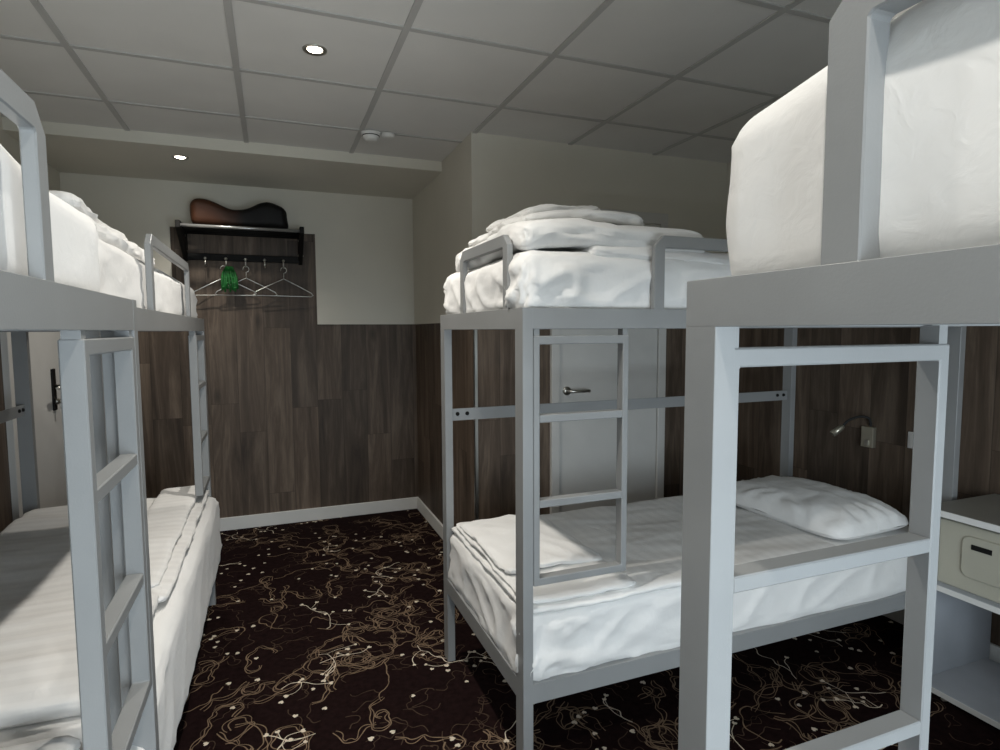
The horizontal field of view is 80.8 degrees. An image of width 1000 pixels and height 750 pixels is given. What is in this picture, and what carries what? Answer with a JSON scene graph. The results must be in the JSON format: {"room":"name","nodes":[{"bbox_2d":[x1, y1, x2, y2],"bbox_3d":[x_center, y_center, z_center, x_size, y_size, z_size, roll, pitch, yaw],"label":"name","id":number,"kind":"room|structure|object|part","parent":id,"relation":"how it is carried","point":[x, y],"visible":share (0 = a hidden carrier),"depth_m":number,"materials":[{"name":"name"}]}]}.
{"room":"dormitory","nodes":[
{"label":"dormitory","id":0,"kind":"room"},
{"bbox_2d":[0,116,60,532],"bbox_3d":[-1.949,0.086,1.299,0.132,2.650,6.010,-2,5,-21],"label":"wall","id":1,"kind":"structure","parent":0,"point":[12,146],"depth_m":3.03,"materials":[{"name":"grey wood"}]},
{"bbox_2d":[0,332,67,520],"bbox_3d":[-2.693,0.188,3.499,0.098,2.120,0.955,-2,5,-21],"label":"door","id":2,"kind":"structure","parent":1,"relation":"in","point":[43,346],"depth_m":3.48,"materials":[{"name":"white paint"}]},
{"bbox_3d":[-2.777,0.091,3.660,0.012,0.260,0.056,-2,5,-21],"label":"lock plate","id":3,"kind":"part","parent":2,"relation":"part of","materials":[{"name":"black metal"}]},
{"bbox_3d":[-2.724,0.125,3.623,0.062,0.124,0.148,-2,5,-21],"label":"handle","id":4,"kind":"part","parent":2,"relation":"part of","materials":[{"name":"metal"}]},
{"bbox_2d":[59,172,417,517],"bbox_3d":[-1.842,-0.149,4.503,2.610,2.630,0.134,-2,5,-21],"label":"wall","id":5,"kind":"structure","parent":0,"point":[312,401],"depth_m":4.53,"materials":[{"name":"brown wood"}]},
{"bbox_2d":[175,220,303,268],"bbox_3d":[-1.831,-0.914,4.197,0.818,0.273,0.360,-2,5,-21],"label":"luggage rack","id":6,"kind":"object","parent":5,"relation":"attached to","point":[182,229],"visible":1,"depth_m":4.21,"materials":[{"name":"black metal"}]},
{"bbox_2d":[194,265,255,295],"bbox_3d":[-2.006,-0.686,4.275,0.427,0.218,0.008,-4,5,-25],"label":"wire hanger","id":7,"kind":"object","parent":6,"relation":"hanging from","point":[223,265],"visible":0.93,"depth_m":4.24,"materials":[{"name":"metal"}]},
{"bbox_2d":[221,266,238,291],"bbox_3d":[-1.960,-0.694,4.260,0.117,0.188,0.028,-2,5,-21],"label":"net","id":8,"kind":"object","parent":6,"relation":"hanging from","point":[228,272],"visible":1,"depth_m":4.25,"materials":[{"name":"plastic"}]},
{"bbox_2d":[190,198,287,228],"bbox_3d":[-1.835,-1.124,4.163,0.628,0.190,0.288,-2,5,-21],"label":"bag","id":9,"kind":"object","parent":6,"relation":"on","point":[202,211],"visible":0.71,"depth_m":4.04,"materials":[{"name":"leather"}]},
{"bbox_2d":[215,266,276,296],"bbox_3d":[-1.866,-0.691,4.322,0.427,0.218,0.007,-2,5,-25],"label":"wire hanger","id":10,"kind":"object","parent":6,"relation":"hanging from","point":[244,266],"visible":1,"depth_m":4.32,"materials":[{"name":"metal"}]},
{"bbox_2d":[254,267,313,296],"bbox_3d":[-1.623,-0.699,4.412,0.427,0.218,0.008,-2,5,-25],"label":"wire hanger","id":11,"kind":"object","parent":6,"relation":"hanging from","point":[282,267],"visible":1,"depth_m":4.41,"materials":[{"name":"metal"}]},
{"bbox_2d":[219,497,416,530],"bbox_3d":[-1.813,1.118,4.543,2.410,0.098,0.016,-2,5,-21],"label":"baseboard","id":12,"kind":"structure","parent":5,"relation":"attached to","point":[302,515],"depth_m":4.67,"materials":[{"name":"white paint"}]},
{"bbox_2d":[0,0,892,198],"bbox_3d":[0.095,-1.299,1.935,4.450,0.165,5.910,-2,5,-21],"label":"ceiling","id":13,"kind":"structure","parent":0,"point":[118,88],"depth_m":2.63,"materials":[{"name":"tile"}]},
{"bbox_2d":[171,155,188,159],"bbox_3d":[-1.956,-1.329,3.594,0.096,0.006,0.096,-2,5,-21],"label":"recessed light","id":14,"kind":"object","parent":13,"relation":"in","point":[178,157],"visible":1,"depth_m":3.58,"materials":[{"name":"metal"}]},
{"bbox_2d":[302,44,326,55],"bbox_3d":[-0.745,-1.307,2.366,0.096,0.006,0.096,-2,5,-21],"label":"recessed light","id":15,"kind":"object","parent":13,"relation":"in","point":[311,49],"visible":1,"depth_m":2.36,"materials":[{"name":"metal"}]},
{"bbox_3d":[-0.745,-1.307,2.366,0.060,0.006,0.060,-2,5,-21],"label":"bulb","id":16,"kind":"part","parent":15,"relation":"part of","materials":[{"name":"white glass"}]},
{"bbox_2d":[361,129,394,142],"bbox_3d":[-0.699,-1.356,3.359,0.188,0.048,0.110,-2,5,-21],"label":"smoke detector","id":17,"kind":"object","parent":13,"relation":"attached to","point":[369,135],"visible":1,"depth_m":3.32,"materials":[{"name":"white plastic"}]},
{"bbox_2d":[412,132,726,526],"bbox_3d":[0.459,-0.175,4.566,1.952,2.650,1.632,-2,5,-21],"label":"wall","id":18,"kind":"structure","parent":0,"point":[486,179],"depth_m":3.72,"materials":[{"name":"grey wood"}]},
{"bbox_2d":[417,497,442,538],"bbox_3d":[-0.420,1.133,4.258,0.016,0.098,1.520,-2,5,-21],"label":"baseboard","id":19,"kind":"structure","parent":18,"relation":"attached to","point":[424,510],"depth_m":4.54,"materials":[{"name":"white paint"}]},
{"bbox_2d":[473,330,478,519],"bbox_3d":[-0.144,0.408,3.520,0.021,1.452,0.021,-2,5,-21],"label":"trim","id":20,"kind":"structure","parent":18,"relation":"attached to","point":[475,355],"depth_m":3.50,"materials":[{"name":"metal"}]},
{"bbox_2d":[550,209,667,513],"bbox_3d":[0.720,0.081,3.783,0.848,2.255,0.092,-2,5,-21],"label":"door","id":21,"kind":"structure","parent":18,"relation":"in","point":[583,453],"depth_m":3.81,"materials":[{"name":"paint"}]},
{"bbox_3d":[0.480,0.147,3.682,0.162,0.149,0.068,-2,5,-21],"label":"handle","id":22,"kind":"part","parent":21,"relation":"part of","materials":[{"name":"metal"}]},
{"bbox_2d":[173,509,999,749],"bbox_3d":[0.090,1.361,2.184,4.450,0.052,6.010,-2,5,-21],"label":"floor","id":23,"kind":"structure","parent":0,"point":[323,634],"depth_m":2.54,"materials":[{"name":"carpet"}]},
{"bbox_2d":[0,69,158,749],"bbox_3d":[-0.793,0.598,0.178,0.860,1.788,2.060,-2,5,-21],"label":"bunk bed","id":24,"kind":"object","parent":23,"relation":"on","point":[35,301],"visible":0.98,"depth_m":0.92,"materials":[{"name":"grey paint"}]},
{"bbox_2d":[0,144,100,291],"bbox_3d":[-0.794,-0.185,0.124,0.777,0.288,1.970,-2,5,-21],"label":"mattress","id":25,"kind":"object","parent":24,"relation":"on","point":[75,238],"visible":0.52,"depth_m":0.90,"materials":[{"name":"white fabric"}]},
{"bbox_3d":[-0.409,-0.054,0.278,0.030,0.064,1.996,-2,5,-21],"label":"rail","id":26,"kind":"part","parent":24,"relation":"part of","materials":[{"name":"grey metal"}]},
{"bbox_3d":[-1.162,-0.111,1.071,0.860,0.064,0.034,-2,5,-21],"label":"rail","id":27,"kind":"part","parent":24,"relation":"part of","materials":[{"name":"grey metal"}]},
{"bbox_3d":[-0.785,0.656,1.274,0.060,1.505,0.034,-2,5,-21],"label":"post","id":28,"kind":"part","parent":24,"relation":"part of","materials":[{"name":"grey metal"}]},
{"bbox_2d":[130,746,144,749],"bbox_3d":[-0.783,0.993,0.244,0.815,0.279,2.039,-2,5,-21],"label":"mattress","id":29,"kind":"object","parent":24,"relation":"on","point":[132,747],"visible":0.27,"depth_m":1.26,"materials":[{"name":"white fabric"}]},
{"bbox_2d":[0,735,80,749],"bbox_3d":[-0.875,0.847,0.332,0.670,0.075,1.747,-2,5,-21],"label":"duvet","id":30,"kind":"object","parent":29,"relation":"on","point":[67,742],"visible":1,"depth_m":1.19,"materials":[{"name":"white fabric"}]},
{"bbox_2d":[0,234,215,733],"bbox_3d":[-1.599,0.448,2.090,0.833,1.805,2.060,-2,5,-21],"label":"bunk bed","id":31,"kind":"object","parent":23,"relation":"on","point":[149,319],"visible":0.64,"depth_m":2.71,"materials":[{"name":"grey paint"}]},
{"bbox_3d":[-2.324,0.540,2.905,0.060,1.505,0.034,-2,5,-21],"label":"post","id":32,"kind":"part","parent":31,"relation":"part of","materials":[{"name":"grey metal"}]},
{"bbox_3d":[-0.872,0.655,1.298,0.060,1.505,0.034,-2,5,-21],"label":"post","id":33,"kind":"part","parent":31,"relation":"part of","materials":[{"name":"grey metal"}]},
{"bbox_2d":[0,497,221,749],"bbox_3d":[-1.564,0.902,2.144,0.859,0.381,2.044,-2,5,-21],"label":"mattress","id":34,"kind":"object","parent":31,"relation":"on","point":[178,621],"visible":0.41,"depth_m":1.87,"materials":[{"name":"white fabric"}]},
{"bbox_2d":[0,498,161,729],"bbox_3d":[-1.581,0.705,2.106,0.785,0.099,1.894,-2,5,-21],"label":"duvet","id":35,"kind":"object","parent":34,"relation":"on","point":[39,682],"visible":0.35,"depth_m":1.67,"materials":[{"name":"white fabric"}]},
{"bbox_2d":[147,485,209,602],"bbox_3d":[-1.418,0.654,2.467,0.256,0.067,1.409,-2,5,-21],"label":"duvet","id":36,"kind":"object","parent":35,"relation":"on","point":[173,516],"visible":0.56,"depth_m":2.42,"materials":[{"name":"white fabric"}]},
{"bbox_3d":[-1.967,-0.253,2.985,0.833,0.064,0.034,-2,5,-21],"label":"rail","id":37,"kind":"part","parent":31,"relation":"part of","materials":[{"name":"grey metal"}]},
{"bbox_2d":[98,239,197,317],"bbox_3d":[-1.605,-0.293,2.047,0.787,0.220,2.022,-2,5,-21],"label":"mattress","id":38,"kind":"object","parent":31,"relation":"on","point":[123,275],"visible":0.28,"depth_m":1.73,"materials":[{"name":"white fabric"}]},
{"bbox_2d":[49,190,154,264],"bbox_3d":[-1.463,-0.417,1.725,0.666,0.137,0.903,-2,5,-21],"label":"duvet","id":39,"kind":"object","parent":38,"relation":"on","point":[107,234],"visible":0.23,"depth_m":1.62,"materials":[{"name":"white fabric"}]},
{"bbox_3d":[-1.228,-0.195,2.187,0.030,0.064,1.996,-2,5,-21],"label":"rail","id":40,"kind":"part","parent":31,"relation":"part of","materials":[{"name":"grey metal"}]},
{"bbox_3d":[-1.603,0.515,3.183,0.060,1.505,0.034,-2,5,-21],"label":"post","id":41,"kind":"part","parent":31,"relation":"part of","materials":[{"name":"grey metal"}]},
{"bbox_2d":[440,235,966,749],"bbox_3d":[0.858,0.397,2.593,2.045,1.805,0.920,-2,5,-21],"label":"bunk bed","id":42,"kind":"object","parent":23,"relation":"on","point":[528,412],"visible":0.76,"depth_m":1.94,"materials":[{"name":"grey paint"}]},
{"bbox_3d":[-0.234,0.549,2.643,0.034,1.505,0.060,-2,5,-21],"label":"post","id":43,"kind":"part","parent":42,"relation":"part of","materials":[{"name":"grey metal"}]},
{"bbox_3d":[-0.078,0.976,2.273,0.030,0.066,0.804,-2,5,-21],"label":"rail","id":44,"kind":"part","parent":42,"relation":"part of","materials":[{"name":"grey paint"}]},
{"bbox_3d":[-0.083,-0.201,2.184,0.034,0.064,0.920,-2,5,-21],"label":"rail","id":45,"kind":"part","parent":42,"relation":"part of","materials":[{"name":"grey metal"}]},
{"bbox_3d":[0.076,0.609,1.843,0.034,1.505,0.060,-2,5,-21],"label":"post","id":46,"kind":"part","parent":42,"relation":"part of","materials":[{"name":"grey metal"}]},
{"bbox_3d":[0.695,-0.264,2.959,1.981,0.064,0.030,-2,5,-21],"label":"rail","id":47,"kind":"part","parent":42,"relation":"part of","materials":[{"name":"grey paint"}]},
{"bbox_2d":[443,250,731,314],"bbox_3d":[0.833,-0.348,2.539,2.057,0.229,0.943,-2,5,-21],"label":"mattress","id":48,"kind":"object","parent":42,"relation":"on","point":[539,278],"visible":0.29,"depth_m":1.89,"materials":[{"name":"white fabric"}]},
{"bbox_2d":[455,204,729,271],"bbox_3d":[0.814,-0.525,2.488,1.920,0.251,0.824,-2,5,-21],"label":"duvet","id":49,"kind":"object","parent":48,"relation":"on","point":[545,227],"visible":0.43,"depth_m":1.93,"materials":[{"name":"white fabric"}]},
{"bbox_2d":[448,506,908,680],"bbox_3d":[0.850,0.807,2.597,2.029,0.277,0.916,-2,5,-21],"label":"mattress","id":50,"kind":"object","parent":42,"relation":"on","point":[582,638],"visible":0.34,"depth_m":2.05,"materials":[{"name":"white fabric"}]},
{"bbox_2d":[451,512,680,613],"bbox_3d":[0.231,0.686,2.352,0.653,0.092,0.880,-2,5,-21],"label":"duvet","id":51,"kind":"object","parent":50,"relation":"on","point":[492,542],"visible":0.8,"depth_m":2.13,"materials":[{"name":"white fabric"}]},
{"bbox_2d":[546,496,834,591],"bbox_3d":[0.734,0.690,2.551,1.069,0.047,0.874,-2,5,-21],"label":"sheet","id":52,"kind":"object","parent":50,"relation":"on","point":[654,527],"visible":0.57,"depth_m":2.47,"materials":[{"name":"white fabric"}]},
{"bbox_2d":[736,475,908,539],"bbox_3d":[1.455,0.599,2.788,0.476,0.154,0.714,-3,5,-22],"label":"pillow","id":53,"kind":"object","parent":50,"relation":"on","point":[815,507],"visible":0.94,"depth_m":2.59,"materials":[{"name":"fabric"}]},
{"bbox_3d":[1.022,0.974,2.221,1.981,0.066,0.030,-2,5,-21],"label":"rail","id":54,"kind":"part","parent":42,"relation":"part of","materials":[{"name":"grey paint"}]},
{"bbox_3d":[1.016,-0.203,2.131,1.981,0.064,0.030,-2,5,-21],"label":"rail","id":55,"kind":"part","parent":42,"relation":"part of","materials":[{"name":"grey metal"}]},
{"bbox_3d":[1.642,0.484,3.366,0.034,1.505,0.060,-2,5,-21],"label":"post","id":56,"kind":"part","parent":42,"relation":"part of","materials":[{"name":"grey metal"}]},
{"bbox_3d":[1.793,-0.266,2.906,0.034,0.064,0.920,-2,5,-21],"label":"rail","id":57,"kind":"part","parent":42,"relation":"part of","materials":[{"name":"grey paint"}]},
{"bbox_3d":[1.952,0.544,2.566,0.034,1.505,0.060,-2,5,-21],"label":"post","id":58,"kind":"part","parent":42,"relation":"part of","materials":[{"name":"grey metal"}]},
{"bbox_2d":[678,0,999,749],"bbox_3d":[1.411,0.507,0.823,2.100,1.850,0.920,-2,5,-21],"label":"bunk bed","id":59,"kind":"object","parent":23,"relation":"on","point":[852,285],"visible":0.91,"depth_m":0.80,"materials":[{"name":"grey paint"}]},
{"bbox_3d":[0.293,0.682,0.865,0.034,1.505,0.060,-2,5,-21],"label":"post","id":60,"kind":"part","parent":59,"relation":"part of","materials":[{"name":"grey metal"}]},
{"bbox_3d":[0.444,-0.068,0.406,0.034,0.064,0.920,-2,5,-21],"label":"rail","id":61,"kind":"part","parent":59,"relation":"part of","materials":[{"name":"grey metal"}]},
{"bbox_2d":[726,0,999,275],"bbox_3d":[1.371,-0.263,0.765,1.986,0.323,0.866,-2,5,-21],"label":"mattress","id":62,"kind":"object","parent":59,"relation":"on","point":[940,172],"visible":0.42,"depth_m":0.56,"materials":[{"name":"white fabric"}]},
{"bbox_2d":[892,3,917,18],"bbox_3d":[1.341,-0.420,0.660,1.805,0.082,0.630,-2,5,-21],"label":"duvet","id":63,"kind":"object","parent":62,"relation":"on","point":[903,11],"visible":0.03,"depth_m":0.61,"materials":[{"name":"white fabric"}]},
{"bbox_3d":[1.247,-0.132,1.191,2.036,0.064,0.030,-2,5,-21],"label":"rail","id":64,"kind":"part","parent":59,"relation":"part of","materials":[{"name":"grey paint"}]},
{"bbox_2d":[931,494,999,728],"bbox_3d":[2.051,0.931,2.249,0.469,0.773,0.575,-2,5,-21],"label":"nightstand","id":65,"kind":"object","parent":23,"relation":"on","point":[964,675],"visible":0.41,"depth_m":2.46,"materials":[{"name":"grey laminate"}]},
{"bbox_3d":[1.958,0.925,2.512,0.453,0.745,0.018,-2,5,-21],"label":"panel","id":66,"kind":"part","parent":65,"relation":"part of","materials":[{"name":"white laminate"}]},
{"bbox_2d":[931,658,999,722],"bbox_3d":[2.045,1.288,2.273,0.445,0.024,0.539,-2,5,-21],"label":"shelf","id":67,"kind":"object","parent":65,"relation":"attached to","point":[972,685],"depth_m":2.39,"materials":[{"name":"white laminate"}]},
{"bbox_2d":[937,518,999,603],"bbox_3d":[2.036,0.719,2.215,0.407,0.262,0.508,-2,5,-21],"label":"safe","id":68,"kind":"object","parent":65,"relation":"on","point":[969,555],"visible":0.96,"depth_m":2.27,"materials":[{"name":"beige metal"}]},
{"bbox_3d":[1.858,0.712,2.176,0.011,0.164,0.270,-2,5,-21],"label":"door","id":69,"kind":"part","parent":68,"relation":"part of","materials":[{"name":"beige metal"}]},
{"bbox_2d":[937,580,999,608],"bbox_3d":[2.043,0.862,2.240,0.445,0.024,0.539,-2,5,-21],"label":"shelf","id":70,"kind":"object","parent":65,"relation":"attached to","point":[979,601],"depth_m":2.27,"materials":[{"name":"white laminate"}]},
{"bbox_2d":[725,162,999,645],"bbox_3d":[2.399,0.000,2.134,0.132,2.650,4.440,-2,5,-21],"label":"wall","id":71,"kind":"structure","parent":0,"point":[827,396],"depth_m":3.17,"materials":[{"name":"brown wood"}]},
{"bbox_2d":[830,415,875,447],"bbox_3d":[1.865,0.299,3.110,0.224,0.172,0.071,-1,4,-6],"label":"reading lamp","id":72,"kind":"object","parent":71,"relation":"attached to","point":[868,434],"visible":1,"depth_m":3.10,"materials":[{"name":"metal"}]},
{"bbox_3d":[1.957,0.328,3.122,0.025,0.110,0.068,-2,5,-21],"label":"wall plate","id":73,"kind":"part","parent":72,"relation":"part of","materials":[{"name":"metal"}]},
{"bbox_2d":[907,432,912,448],"bbox_3d":[2.049,0.325,2.894,0.017,0.082,0.082,-2,5,-21],"label":"wall switch","id":74,"kind":"object","parent":71,"relation":"attached to","point":[910,434],"visible":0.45,"depth_m":2.91,"materials":[{"name":"white plastic"}]},
{"bbox_2d":[883,609,999,662],"bbox_3d":[2.341,1.273,2.225,0.016,0.098,4.274,-2,5,-21],"label":"baseboard","id":75,"kind":"structure","parent":71,"relation":"attached to","point":[898,616],"depth_m":2.97,"materials":[{"name":"white paint"}]}
]}

